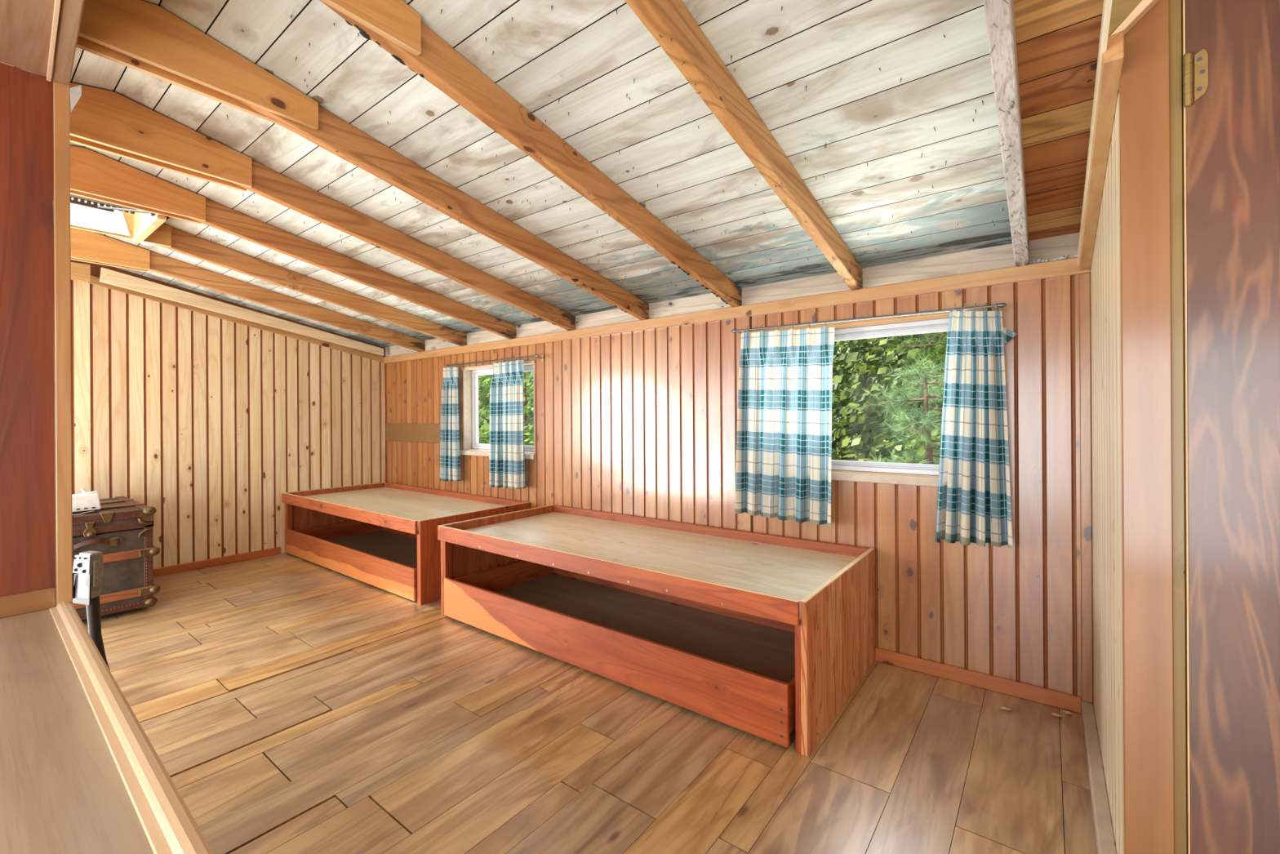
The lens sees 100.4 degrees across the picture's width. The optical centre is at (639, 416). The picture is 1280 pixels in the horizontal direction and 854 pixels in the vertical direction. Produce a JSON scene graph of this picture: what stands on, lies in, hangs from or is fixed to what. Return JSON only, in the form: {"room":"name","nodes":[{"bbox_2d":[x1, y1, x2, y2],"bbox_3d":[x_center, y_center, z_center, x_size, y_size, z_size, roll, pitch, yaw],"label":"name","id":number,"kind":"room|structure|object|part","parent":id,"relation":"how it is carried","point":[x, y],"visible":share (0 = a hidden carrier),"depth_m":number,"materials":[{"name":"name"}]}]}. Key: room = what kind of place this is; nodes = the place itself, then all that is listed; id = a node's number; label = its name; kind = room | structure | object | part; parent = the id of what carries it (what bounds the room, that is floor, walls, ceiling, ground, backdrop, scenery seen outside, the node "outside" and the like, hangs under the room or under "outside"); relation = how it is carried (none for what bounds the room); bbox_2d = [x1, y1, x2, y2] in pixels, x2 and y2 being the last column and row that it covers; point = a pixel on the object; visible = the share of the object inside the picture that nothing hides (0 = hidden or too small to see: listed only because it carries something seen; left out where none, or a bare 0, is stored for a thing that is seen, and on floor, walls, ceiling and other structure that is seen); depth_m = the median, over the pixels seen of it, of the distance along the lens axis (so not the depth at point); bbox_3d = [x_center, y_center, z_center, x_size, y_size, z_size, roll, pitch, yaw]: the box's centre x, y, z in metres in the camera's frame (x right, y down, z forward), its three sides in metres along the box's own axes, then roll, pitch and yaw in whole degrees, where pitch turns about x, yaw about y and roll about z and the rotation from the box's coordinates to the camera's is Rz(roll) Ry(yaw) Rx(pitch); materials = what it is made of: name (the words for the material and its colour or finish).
{"room":"cabin bedroom","nodes":[
{"label":"cabin bedroom","id":0,"kind":"room"},
{"bbox_2d":[71,259,385,568],"bbox_3d":[-3.853,-0.006,3.395,0.120,2.300,4.664,0,0,37],"label":"wall","id":1,"kind":"structure","parent":0,"point":[204,421],"depth_m":4.06,"materials":[{"name":"brown wood"}]},
{"bbox_2d":[153,546,280,577],"bbox_3d":[-4.057,1.116,3.007,0.016,0.058,3.552,0,0,37],"label":"baseboard","id":2,"kind":"structure","parent":1,"relation":"attached to","point":[172,569],"depth_m":4.07,"materials":[{"name":"brown wood"}]},
{"bbox_2d":[84,275,383,362],"bbox_3d":[-3.803,-0.745,3.353,0.018,0.474,4.424,0,0,37],"label":"trim","id":3,"kind":"structure","parent":1,"relation":"attached to","point":[94,280],"depth_m":4.23,"materials":[{"name":"brown wood"}]},
{"bbox_2d":[0,0,1103,347],"bbox_3d":[-1.223,-0.890,1.382,6.813,0.535,5.200,0,0,37],"label":"ceiling","id":4,"kind":"structure","parent":0,"point":[885,110],"depth_m":1.72,"materials":[{"name":"white wood"}]},
{"bbox_2d":[0,0,84,85],"bbox_3d":[-1.191,-0.915,0.664,1.590,0.025,0.817,0,0,37],"label":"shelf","id":5,"kind":"object","parent":4,"relation":"attached to","point":[35,35],"visible":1,"depth_m":1.28,"materials":[{"name":"brown wood"}]},
{"bbox_2d":[71,262,90,282],"bbox_3d":[-3.777,-0.931,3.254,0.035,0.110,0.595,0,0,37],"label":"board","id":6,"kind":"object","parent":4,"relation":"attached to","point":[79,272],"visible":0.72,"depth_m":3.44,"materials":[{"name":"brown wood"}]},
{"bbox_2d":[70,194,166,243],"bbox_3d":[-2.576,-1.061,2.339,0.608,0.335,0.720,0,0,37],"label":"skylight","id":7,"kind":"object","parent":4,"relation":"attached to","point":[85,212],"visible":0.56,"depth_m":2.60,"materials":[{"name":"plastic"}]},
{"bbox_3d":[-2.459,-0.951,2.228,0.008,0.037,0.525,0,0,37],"label":"blind rail","id":8,"kind":"part","parent":7,"relation":"part of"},
{"bbox_3d":[-2.282,-0.918,2.373,0.197,0.026,0.026,0,0,-27],"label":"crank rod","id":9,"kind":"part","parent":7,"relation":"part of","materials":[{"name":"metal"}]},
{"bbox_2d":[99,267,384,355],"bbox_3d":[-3.000,-0.778,4.284,0.036,0.422,1.895,0,0,37],"label":"board","id":10,"kind":"object","parent":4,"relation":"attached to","point":[107,276],"visible":1,"depth_m":4.03,"materials":[{"name":"brown wood"}]},
{"bbox_2d":[70,227,425,351],"bbox_3d":[-3.272,-0.822,2.947,0.080,0.542,4.504,0,0,37],"label":"rafter","id":11,"kind":"object","parent":4,"relation":"attached to","point":[89,246],"visible":0.7,"depth_m":3.50,"materials":[{"name":"brown wood"}]},
{"bbox_3d":[-3.298,-0.990,2.966,0.018,0.198,0.830,0,0,37],"label":"gusset plate","id":12,"kind":"part","parent":11,"relation":"part of","materials":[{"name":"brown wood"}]},
{"bbox_3d":[-3.248,-0.990,2.928,0.018,0.198,0.830,0,0,37],"label":"gusset plate","id":13,"kind":"part","parent":11,"relation":"part of","materials":[{"name":"brown wood"}]},
{"bbox_2d":[70,210,466,346],"bbox_3d":[-2.776,-0.825,2.568,0.062,0.542,4.504,0,0,37],"label":"rafter","id":14,"kind":"object","parent":4,"relation":"attached to","point":[165,236],"visible":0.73,"depth_m":3.29,"materials":[{"name":"brown wood"}]},
{"bbox_3d":[-2.760,-1.000,2.555,0.018,0.183,0.784,0,0,37],"label":"gusset plate","id":15,"kind":"part","parent":14,"relation":"part of","materials":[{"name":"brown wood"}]},
{"bbox_2d":[70,146,515,339],"bbox_3d":[-2.294,-0.828,2.201,0.080,0.542,4.504,0,0,37],"label":"rafter","id":16,"kind":"object","parent":4,"relation":"attached to","point":[95,175],"visible":0.91,"depth_m":2.57,"materials":[{"name":"brown wood"}]},
{"bbox_3d":[-2.320,-1.003,2.220,0.018,0.183,0.784,0,0,37],"label":"gusset plate","id":17,"kind":"part","parent":16,"relation":"part of","materials":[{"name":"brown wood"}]},
{"bbox_3d":[-2.271,-1.003,2.182,0.018,0.183,0.784,0,0,37],"label":"gusset plate","id":18,"kind":"part","parent":16,"relation":"part of","materials":[{"name":"brown wood"}]},
{"bbox_2d":[51,79,575,330],"bbox_3d":[-1.810,-0.831,1.831,0.080,0.542,4.504,0,0,37],"label":"rafter","id":19,"kind":"object","parent":4,"relation":"attached to","point":[108,122],"visible":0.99,"depth_m":2.08,"materials":[{"name":"brown wood"}]},
{"bbox_3d":[-1.786,-1.004,1.812,0.018,0.188,0.784,0,0,37],"label":"gusset plate","id":20,"kind":"part","parent":19,"relation":"part of","materials":[{"name":"brown wood"}]},
{"bbox_3d":[-1.835,-1.004,1.849,0.018,0.188,0.784,0,0,37],"label":"gusset plate","id":21,"kind":"part","parent":19,"relation":"part of","materials":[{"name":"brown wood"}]},
{"bbox_2d":[76,0,648,320],"bbox_3d":[-1.321,-0.835,1.457,0.080,0.542,4.504,0,0,37],"label":"rafter","id":22,"kind":"object","parent":4,"relation":"attached to","point":[144,37],"visible":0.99,"depth_m":1.66,"materials":[{"name":"brown wood"}]},
{"bbox_3d":[-1.347,-1.020,1.476,0.018,0.161,0.784,0,0,37],"label":"gusset plate","id":23,"kind":"part","parent":22,"relation":"part of","materials":[{"name":"brown wood"}]},
{"bbox_3d":[-1.297,-1.020,1.439,0.018,0.161,0.784,0,0,37],"label":"gusset plate","id":24,"kind":"part","parent":22,"relation":"part of","materials":[{"name":"brown wood"}]},
{"bbox_2d":[319,0,742,307],"bbox_3d":[-0.827,-0.838,1.080,0.068,0.542,4.504,0,0,37],"label":"rafter","id":25,"kind":"object","parent":4,"relation":"attached to","point":[393,25],"visible":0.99,"depth_m":1.62,"materials":[{"name":"brown wood"}]},
{"bbox_3d":[-0.808,-1.018,1.065,0.018,0.173,0.784,0,0,37],"label":"gusset plate","id":26,"kind":"part","parent":25,"relation":"part of","materials":[{"name":"brown wood"}]},
{"bbox_2d":[624,0,862,290],"bbox_3d":[-0.337,-0.841,0.706,0.065,0.542,4.504,0,0,37],"label":"rafter","id":27,"kind":"object","parent":4,"relation":"attached to","point":[669,22],"visible":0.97,"depth_m":1.49,"materials":[{"name":"brown wood"}]},
{"bbox_2d":[982,0,1029,266],"bbox_3d":[0.151,-0.844,0.333,0.053,0.542,4.504,0,0,37],"label":"rafter","id":28,"kind":"object","parent":4,"relation":"attached to","point":[999,14],"visible":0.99,"depth_m":1.34,"materials":[{"name":"wood"}]},
{"bbox_2d":[81,552,1097,853],"bbox_3d":[-1.224,1.157,1.654,7.163,0.060,5.078,0,0,37],"label":"floor","id":29,"kind":"structure","parent":0,"point":[291,704],"depth_m":1.80,"materials":[{"name":"laminate"}]},
{"bbox_2d":[72,550,110,670],"bbox_3d":[-1.722,0.778,1.680,0.121,0.704,0.058,0,0,6],"label":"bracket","id":30,"kind":"object","parent":29,"relation":"on","point":[88,566],"visible":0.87,"depth_m":1.67,"materials":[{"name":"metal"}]},
{"bbox_3d":[-1.742,0.461,1.666,0.078,0.060,0.012,0,0,17],"label":"chrome plate","id":31,"kind":"part","parent":30,"relation":"part of","materials":[{"name":"silver metal"}]},
{"bbox_3d":[-1.701,0.850,1.687,0.084,0.561,0.034,0,0,-5],"label":"bent leg","id":32,"kind":"part","parent":30,"relation":"part of","materials":[{"name":"black plastic"}]},
{"bbox_2d":[0,601,213,853],"bbox_3d":[-1.188,0.815,0.670,1.610,0.625,0.816,0,0,37],"label":"ledge","id":33,"kind":"object","parent":29,"relation":"on","point":[80,773],"visible":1,"depth_m":0.79,"materials":[{"name":"brown wood"}]},
{"bbox_2d":[0,62,72,617],"bbox_3d":[-1.828,-0.170,1.154,0.045,1.488,0.818,0,0,37],"label":"wall","id":34,"kind":"structure","parent":33,"relation":"on","point":[36,515],"depth_m":1.42,"materials":[{"name":"brown wood"}]},
{"bbox_2d":[69,84,81,111],"bbox_3d":[-1.559,-0.878,1.473,0.003,0.085,0.022,0,0,37],"label":"wrap","id":35,"kind":"object","parent":34,"relation":"attached to","point":[76,91],"visible":1,"depth_m":1.47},
{"bbox_2d":[71,496,159,620],"bbox_3d":[-3.345,0.826,3.174,0.882,0.588,0.584,0,0,37],"label":"trunk","id":36,"kind":"object","parent":29,"relation":"on","point":[122,529],"visible":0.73,"depth_m":3.04,"materials":[{"name":"leather"}]},
{"bbox_2d":[71,488,101,512],"bbox_3d":[-3.184,0.470,3.009,0.117,0.129,0.194,0,0,37],"label":"box","id":37,"kind":"object","parent":36,"relation":"on","point":[84,501],"visible":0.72,"depth_m":3.01,"materials":[{"name":"white plastic"}]},
{"bbox_3d":[-3.011,0.624,2.921,0.032,0.087,0.053,0,0,37],"label":"lock plate","id":38,"kind":"part","parent":36,"relation":"part of","materials":[{"name":"gold metal"}]},
{"bbox_3d":[-2.999,0.695,2.925,0.029,0.048,0.145,0,0,37],"label":"leather handle","id":39,"kind":"part","parent":36,"relation":"part of","materials":[{"name":"brown leather"}]},
{"bbox_3d":[-3.369,0.602,3.174,0.847,0.102,0.552,0,0,37],"label":"lid","id":40,"kind":"part","parent":36,"relation":"part of","materials":[{"name":"fabric"}]},
{"bbox_2d":[281,482,529,604],"bbox_3d":[-1.886,0.880,4.147,2.078,0.503,0.872,0,0,37],"label":"bed","id":41,"kind":"object","parent":29,"relation":"on","point":[384,535],"visible":0.86,"depth_m":4.02,"materials":[{"name":"brown wood"}]},
{"bbox_3d":[-2.696,0.886,4.779,0.022,0.501,0.850,0,0,37],"label":"panel","id":42,"kind":"part","parent":41,"relation":"part of","materials":[{"name":"brown wood"}]},
{"bbox_3d":[-2.670,1.018,4.733,0.018,0.138,0.792,0,0,37],"label":"drawer","id":43,"kind":"part","parent":41,"relation":"part of","materials":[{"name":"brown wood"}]},
{"bbox_3d":[-2.154,0.671,3.815,2.055,0.080,0.018,0,0,37],"label":"rail","id":44,"kind":"part","parent":41,"relation":"part of","materials":[{"name":"brown wood"}]},
{"bbox_3d":[-2.140,1.022,3.818,1.975,0.194,0.020,0,0,37],"label":"drawer","id":45,"kind":"part","parent":41,"relation":"part of","materials":[{"name":"brown wood"}]},
{"bbox_3d":[-1.893,1.076,4.140,1.955,0.012,0.792,0,0,37],"label":"drawer","id":46,"kind":"part","parent":41,"relation":"part of","materials":[{"name":"brown wood"}]},
{"bbox_3d":[-1.659,1.011,4.448,1.935,0.138,0.018,0,0,37],"label":"drawer","id":47,"kind":"part","parent":41,"relation":"part of","materials":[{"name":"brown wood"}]},
{"bbox_3d":[-1.628,0.660,4.487,2.034,0.064,0.016,0,0,37],"label":"rail","id":48,"kind":"part","parent":41,"relation":"part of","materials":[{"name":"brown wood"}]},
{"bbox_3d":[-1.062,0.876,3.532,0.022,0.501,0.850,0,0,37],"label":"panel","id":49,"kind":"part","parent":41,"relation":"part of","materials":[{"name":"brown wood"}]},
{"bbox_2d":[437,504,875,756],"bbox_3d":[-0.035,0.865,2.723,2.111,0.510,0.888,0,0,37],"label":"bed","id":50,"kind":"object","parent":29,"relation":"on","point":[767,637],"visible":1,"depth_m":2.40,"materials":[{"name":"brown wood"}]},
{"bbox_3d":[-0.859,0.871,3.365,0.022,0.508,0.867,0,0,37],"label":"panel","id":51,"kind":"part","parent":50,"relation":"part of","materials":[{"name":"brown wood"}]},
{"bbox_3d":[-0.832,0.999,3.317,0.018,0.152,0.812,0,0,37],"label":"drawer","id":52,"kind":"part","parent":50,"relation":"part of","materials":[{"name":"brown wood"}]},
{"bbox_3d":[-0.298,1.004,2.386,2.000,0.208,0.020,0,0,37],"label":"drawer","id":53,"kind":"part","parent":50,"relation":"part of","materials":[{"name":"brown wood"}]},
{"bbox_3d":[-0.308,0.652,2.385,2.088,0.079,0.018,0,0,37],"label":"rail","id":54,"kind":"part","parent":50,"relation":"part of","materials":[{"name":"brown wood"}]},
{"bbox_3d":[-0.045,1.064,2.717,1.980,0.012,0.812,0,0,37],"label":"drawer","id":55,"kind":"part","parent":50,"relation":"part of","materials":[{"name":"brown wood"}]},
{"bbox_3d":[0.195,0.993,3.033,1.960,0.152,0.018,0,0,37],"label":"drawer","id":56,"kind":"part","parent":50,"relation":"part of","materials":[{"name":"brown wood"}]},
{"bbox_3d":[0.228,0.643,3.070,2.067,0.067,0.016,0,0,37],"label":"rail","id":57,"kind":"part","parent":50,"relation":"part of","materials":[{"name":"brown wood"}]},
{"bbox_3d":[0.740,0.989,2.117,0.018,0.152,0.812,0,0,37],"label":"drawer","id":58,"kind":"part","parent":50,"relation":"part of","materials":[{"name":"brown wood"}]},
{"bbox_3d":[0.802,0.861,2.098,0.022,0.508,0.867,0,0,37],"label":"panel","id":59,"kind":"part","parent":50,"relation":"part of","materials":[{"name":"brown wood"}]},
{"bbox_2d":[1000,706,1010,710],"bbox_3d":[1.383,1.105,2.019,0.036,0.011,0.018,0,0,37],"label":"chip","id":60,"kind":"object","parent":29,"relation":"on","point":[1004,708],"visible":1,"depth_m":2.02,"materials":[{"name":"brown wood"}]},
{"bbox_2d":[1051,712,1062,716],"bbox_3d":[1.542,1.104,1.973,0.036,0.011,0.018,0,0,37],"label":"chip","id":61,"kind":"object","parent":29,"relation":"on","point":[1055,714],"visible":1,"depth_m":1.97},
{"bbox_2d":[1062,710,1075,714],"bbox_3d":[1.597,1.104,1.988,0.036,0.011,0.018,0,0,37],"label":"chip","id":62,"kind":"object","parent":29,"relation":"on","point":[1067,712],"visible":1,"depth_m":1.99,"materials":[{"name":"brown wood"}]},
{"bbox_2d":[385,275,1093,697],"bbox_3d":[-0.348,0.022,3.609,5.393,2.200,0.130,0,0,37],"label":"wall","id":63,"kind":"structure","parent":0,"point":[642,423],"depth_m":2.47,"materials":[{"name":"orange wood"}]},
{"bbox_2d":[382,363,386,482],"bbox_3d":[-2.449,0.065,5.117,0.021,1.140,0.021,0,0,37],"label":"trim","id":64,"kind":"structure","parent":63,"relation":"attached to","point":[384,364],"depth_m":5.11,"materials":[{"name":"orange wood"}]},
{"bbox_2d":[385,422,439,443],"bbox_3d":[-1.995,0.148,4.777,1.110,0.168,0.011,0,0,37],"label":"board","id":65,"kind":"object","parent":63,"relation":"attached to","point":[415,433],"visible":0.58,"depth_m":4.80,"materials":[{"name":"brown wood"}]},
{"bbox_2d":[446,354,543,367],"bbox_3d":[-1.128,-0.409,4.070,1.112,0.050,0.080,0,0,37],"label":"curtain rod","id":66,"kind":"object","parent":63,"relation":"attached to","point":[536,355],"visible":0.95,"depth_m":3.97,"materials":[{"name":"metal"}]},
{"bbox_2d":[439,363,460,481],"bbox_3d":[-1.544,0.052,4.363,0.261,0.967,0.071,0,0,37],"label":"curtain","id":67,"kind":"object","parent":66,"relation":"hanging from","point":[449,464],"visible":1,"depth_m":4.35,"materials":[{"name":"fabric"}]},
{"bbox_2d":[488,355,525,488],"bbox_3d":[-0.969,0.049,3.913,0.378,0.967,0.071,0,0,37],"label":"curtain","id":68,"kind":"object","parent":66,"relation":"hanging from","point":[506,451],"visible":1,"depth_m":3.92,"materials":[{"name":"fabric"}]},
{"bbox_2d":[459,360,536,459],"bbox_3d":[-1.071,-0.045,4.143,0.890,0.712,0.158,0,0,37],"label":"window","id":69,"kind":"structure","parent":63,"relation":"in","point":[471,446],"depth_m":4.37,"materials":[{"name":"white plastic"}]},
{"bbox_3d":[-1.096,0.292,4.107,0.890,0.038,0.068,0,0,37],"label":"sill","id":70,"kind":"part","parent":69,"relation":"part of","materials":[{"name":"white wood"}]},
{"bbox_3d":[-1.107,-0.391,4.099,0.879,0.020,0.010,0,0,37],"label":"head casing","id":71,"kind":"part","parent":69,"relation":"part of","materials":[{"name":"white wood"}]},
{"bbox_3d":[-1.043,-0.058,4.180,0.802,0.604,0.025,0,0,37],"label":"sash","id":72,"kind":"part","parent":69,"relation":"part of","materials":[{"name":"white plastic"}]},
{"bbox_2d":[385,232,1079,356],"bbox_3d":[-0.383,-0.659,3.568,5.193,0.157,0.023,0,0,37],"label":"trim","id":73,"kind":"structure","parent":63,"relation":"attached to","point":[1051,248],"depth_m":2.59,"materials":[{"name":"white wood"}]},
{"bbox_2d":[1031,253,1077,262],"bbox_3d":[1.594,-0.603,2.052,0.159,0.024,0.038,0,0,37],"label":"insulation","id":74,"kind":"object","parent":73,"relation":"on","point":[1038,260],"visible":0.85,"depth_m":2.04},
{"bbox_2d":[382,257,1090,363],"bbox_3d":[-0.397,-0.549,3.549,5.193,0.063,0.020,0,0,37],"label":"trim","id":75,"kind":"structure","parent":63,"relation":"attached to","point":[1066,267],"depth_m":2.61,"materials":[{"name":"brown wood"}]},
{"bbox_2d":[744,304,987,487],"bbox_3d":[1.023,-0.074,2.544,1.080,0.754,0.158,0,0,37],"label":"window","id":76,"kind":"structure","parent":63,"relation":"in","point":[889,473],"depth_m":2.42,"materials":[{"name":"white wood"}]},
{"bbox_3d":[0.986,-0.440,2.498,1.080,0.022,0.012,0,0,37],"label":"head casing","id":77,"kind":"part","parent":76,"relation":"part of","materials":[{"name":"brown wood"}]},
{"bbox_3d":[0.998,0.284,2.508,1.040,0.038,0.068,0,0,37],"label":"sill","id":78,"kind":"part","parent":76,"relation":"part of","materials":[{"name":"white wood"}]},
{"bbox_3d":[1.015,-0.080,2.533,0.948,0.630,0.029,0,0,37],"label":"sash","id":79,"kind":"part","parent":76,"relation":"part of","materials":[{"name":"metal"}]},
{"bbox_3d":[1.019,-0.080,2.538,0.996,0.678,0.045,0,0,37],"label":"frame","id":80,"kind":"part","parent":76,"relation":"part of","materials":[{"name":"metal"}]},
{"bbox_2d":[731,302,1006,333],"bbox_3d":[0.974,-0.432,2.465,1.192,0.067,0.080,0,0,37],"label":"curtain rod","id":81,"kind":"object","parent":63,"relation":"attached to","point":[999,305],"visible":0.88,"depth_m":2.36,"materials":[{"name":"metal"}]},
{"bbox_2d":[734,320,834,527],"bbox_3d":[0.708,0.026,2.635,0.503,0.980,0.074,0,0,37],"label":"curtain","id":82,"kind":"object","parent":81,"relation":"hanging from","point":[784,437],"visible":1,"depth_m":2.62,"materials":[{"name":"fabric"}]},
{"bbox_2d":[935,302,1017,548],"bbox_3d":[1.349,0.030,2.149,0.280,0.987,0.088,0,0,37],"label":"curtain","id":83,"kind":"object","parent":81,"relation":"hanging from","point":[974,500],"visible":1,"depth_m":2.14,"materials":[{"name":"fabric"}]},
{"bbox_2d":[875,647,1081,713],"bbox_3d":[1.363,1.083,2.216,0.726,0.058,0.016,0,0,37],"label":"baseboard","id":84,"kind":"structure","parent":63,"relation":"attached to","point":[1067,701],"depth_m":2.18,"materials":[{"name":"brown wood"}]},
{"bbox_2d":[1078,272,1093,702],"bbox_3d":[1.657,0.264,1.983,0.033,1.589,0.021,0,0,37],"label":"trim","id":85,"kind":"structure","parent":63,"relation":"attached to","point":[1084,279],"depth_m":1.98,"materials":[{"name":"orange wood"}]},
{"bbox_2d":[1090,90,1124,853],"bbox_3d":[1.417,0.011,1.593,0.060,2.200,1.132,0,0,37],"label":"wall","id":86,"kind":"structure","parent":0,"point":[1105,269],"depth_m":1.43,"materials":[{"name":"brown wood"}]},
{"bbox_2d":[1077,0,1112,265],"bbox_3d":[1.242,-0.699,1.472,0.010,0.280,1.292,0,0,37],"label":"trim","id":87,"kind":"structure","parent":86,"relation":"attached to","point":[1107,6],"depth_m":1.21,"materials":[{"name":"brown wood"}]},
{"bbox_2d":[1081,700,1117,853],"bbox_3d":[1.356,1.087,1.581,0.034,0.050,1.031,0,0,37],"label":"baseboard","id":88,"kind":"structure","parent":86,"relation":"attached to","point":[1104,834],"depth_m":1.53,"materials":[{"name":"brown wood"}]},
{"bbox_2d":[1079,31,1124,271],"bbox_3d":[1.317,-0.668,1.544,0.034,0.260,1.087,0,0,37],"label":"trim","id":89,"kind":"structure","parent":86,"relation":"attached to","point":[1112,62],"depth_m":1.32,"materials":[{"name":"brown wood"}]},
{"bbox_2d":[1107,0,1159,36],"bbox_3d":[1.043,-0.869,1.125,0.089,0.121,0.028,0,0,37],"label":"header board","id":90,"kind":"object","parent":86,"relation":"attached to","point":[1121,10],"depth_m":1.13,"materials":[{"name":"brown wood"}]},
{"bbox_3d":[1.043,-0.847,1.124,0.088,0.077,0.028,0,0,37],"label":"diagonal edge","id":91,"kind":"part","parent":90,"relation":"part of","materials":[{"name":"brown wood"}]},
{"bbox_2d":[1119,0,1174,853],"bbox_3d":[1.076,0.103,1.133,0.078,2.020,0.014,0,0,37],"label":"trim","id":92,"kind":"structure","parent":86,"relation":"attached to","point":[1144,101],"depth_m":1.13,"materials":[{"name":"brown wood"}]},
{"bbox_3d":[1.621,-0.040,0.744,1.225,2.300,0.030,0,0,37],"label":"wall","id":93,"kind":"structure","parent":0,"visible":0},
{"bbox_2d":[1169,0,1186,853],"bbox_3d":[1.125,0.088,1.120,0.020,2.050,0.034,0,0,37],"label":"trim","id":94,"kind":"structure","parent":93,"relation":"attached to","point":[1175,51],"depth_m":1.11,"materials":[{"name":"brown wood"}]},
{"bbox_2d":[1181,0,1279,853],"bbox_3d":[1.534,0.095,0.794,1.026,2.010,0.048,0,0,37],"label":"door","id":95,"kind":"structure","parent":93,"relation":"in","point":[1230,49],"depth_m":1.06,"materials":[{"name":"brown wood"}]},
{"label":"outside","id":96,"kind":"structure","parent":0,"visible":0},
{"bbox_3d":[6.019,1.932,16.106,50.000,0.100,27.108,0,0,37],"label":"ground","id":97,"kind":"structure","parent":96,"visible":0},
{"bbox_2d":[478,371,533,445],"bbox_3d":[-1.786,-0.166,8.040,3.020,4.206,3.038,0,0,37],"label":"maple tree","id":98,"kind":"object","parent":97,"relation":"on","point":[486,380],"visible":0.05,"depth_m":7.54,"materials":[{"name":"green plant"}]},
{"bbox_2d":[478,371,533,444],"bbox_3d":[-2.957,-0.447,13.585,4.855,6.565,4.832,0,0,37],"label":"maple tree","id":99,"kind":"object","parent":97,"relation":"on","point":[528,395],"visible":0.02,"depth_m":12.75,"materials":[{"name":"green plant"}]},
{"bbox_2d":[478,374,533,440],"bbox_3d":[-3.196,-1.458,23.852,10.228,13.700,10.129,0,0,43],"label":"maple tree","id":100,"kind":"object","parent":97,"relation":"on","point":[486,375],"visible":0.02,"depth_m":20.03,"materials":[{"name":"green plant"}]},
{"bbox_2d":[831,389,842,427],"bbox_3d":[1.832,-0.964,7.786,2.408,5.784,2.543,0,0,29],"label":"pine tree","id":101,"kind":"object","parent":97,"relation":"on","point":[837,422],"visible":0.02,"depth_m":7.41,"materials":[{"name":"green plant"}]},
{"bbox_2d":[831,333,945,462],"bbox_3d":[10.986,-1.552,18.077,10.613,13.623,10.584,0,0,37],"label":"maple tree","id":102,"kind":"object","parent":97,"relation":"on","point":[858,429],"visible":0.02,"depth_m":16.82,"materials":[{"name":"green plant"}]},
{"bbox_2d":[831,331,947,464],"bbox_3d":[5.220,-0.624,12.383,6.050,8.214,6.086,0,0,37],"label":"maple tree","id":103,"kind":"object","parent":97,"relation":"on","point":[881,441],"visible":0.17,"depth_m":11.03,"materials":[{"name":"green plant"}]},
{"bbox_2d":[861,348,945,464],"bbox_3d":[2.340,0.684,4.453,1.610,2.522,1.522,0,0,43],"label":"pine tree","id":104,"kind":"object","parent":97,"relation":"on","point":[906,424],"visible":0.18,"depth_m":4.32,"materials":[{"name":"green plant"}]},
{"bbox_2d":[885,331,946,463],"bbox_3d":[4.564,-1.185,7.258,2.464,6.157,2.576,0,0,13],"label":"pine tree","id":105,"kind":"object","parent":97,"relation":"on","point":[940,344],"visible":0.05,"depth_m":7.53,"materials":[{"name":"green plant"}]}
]}

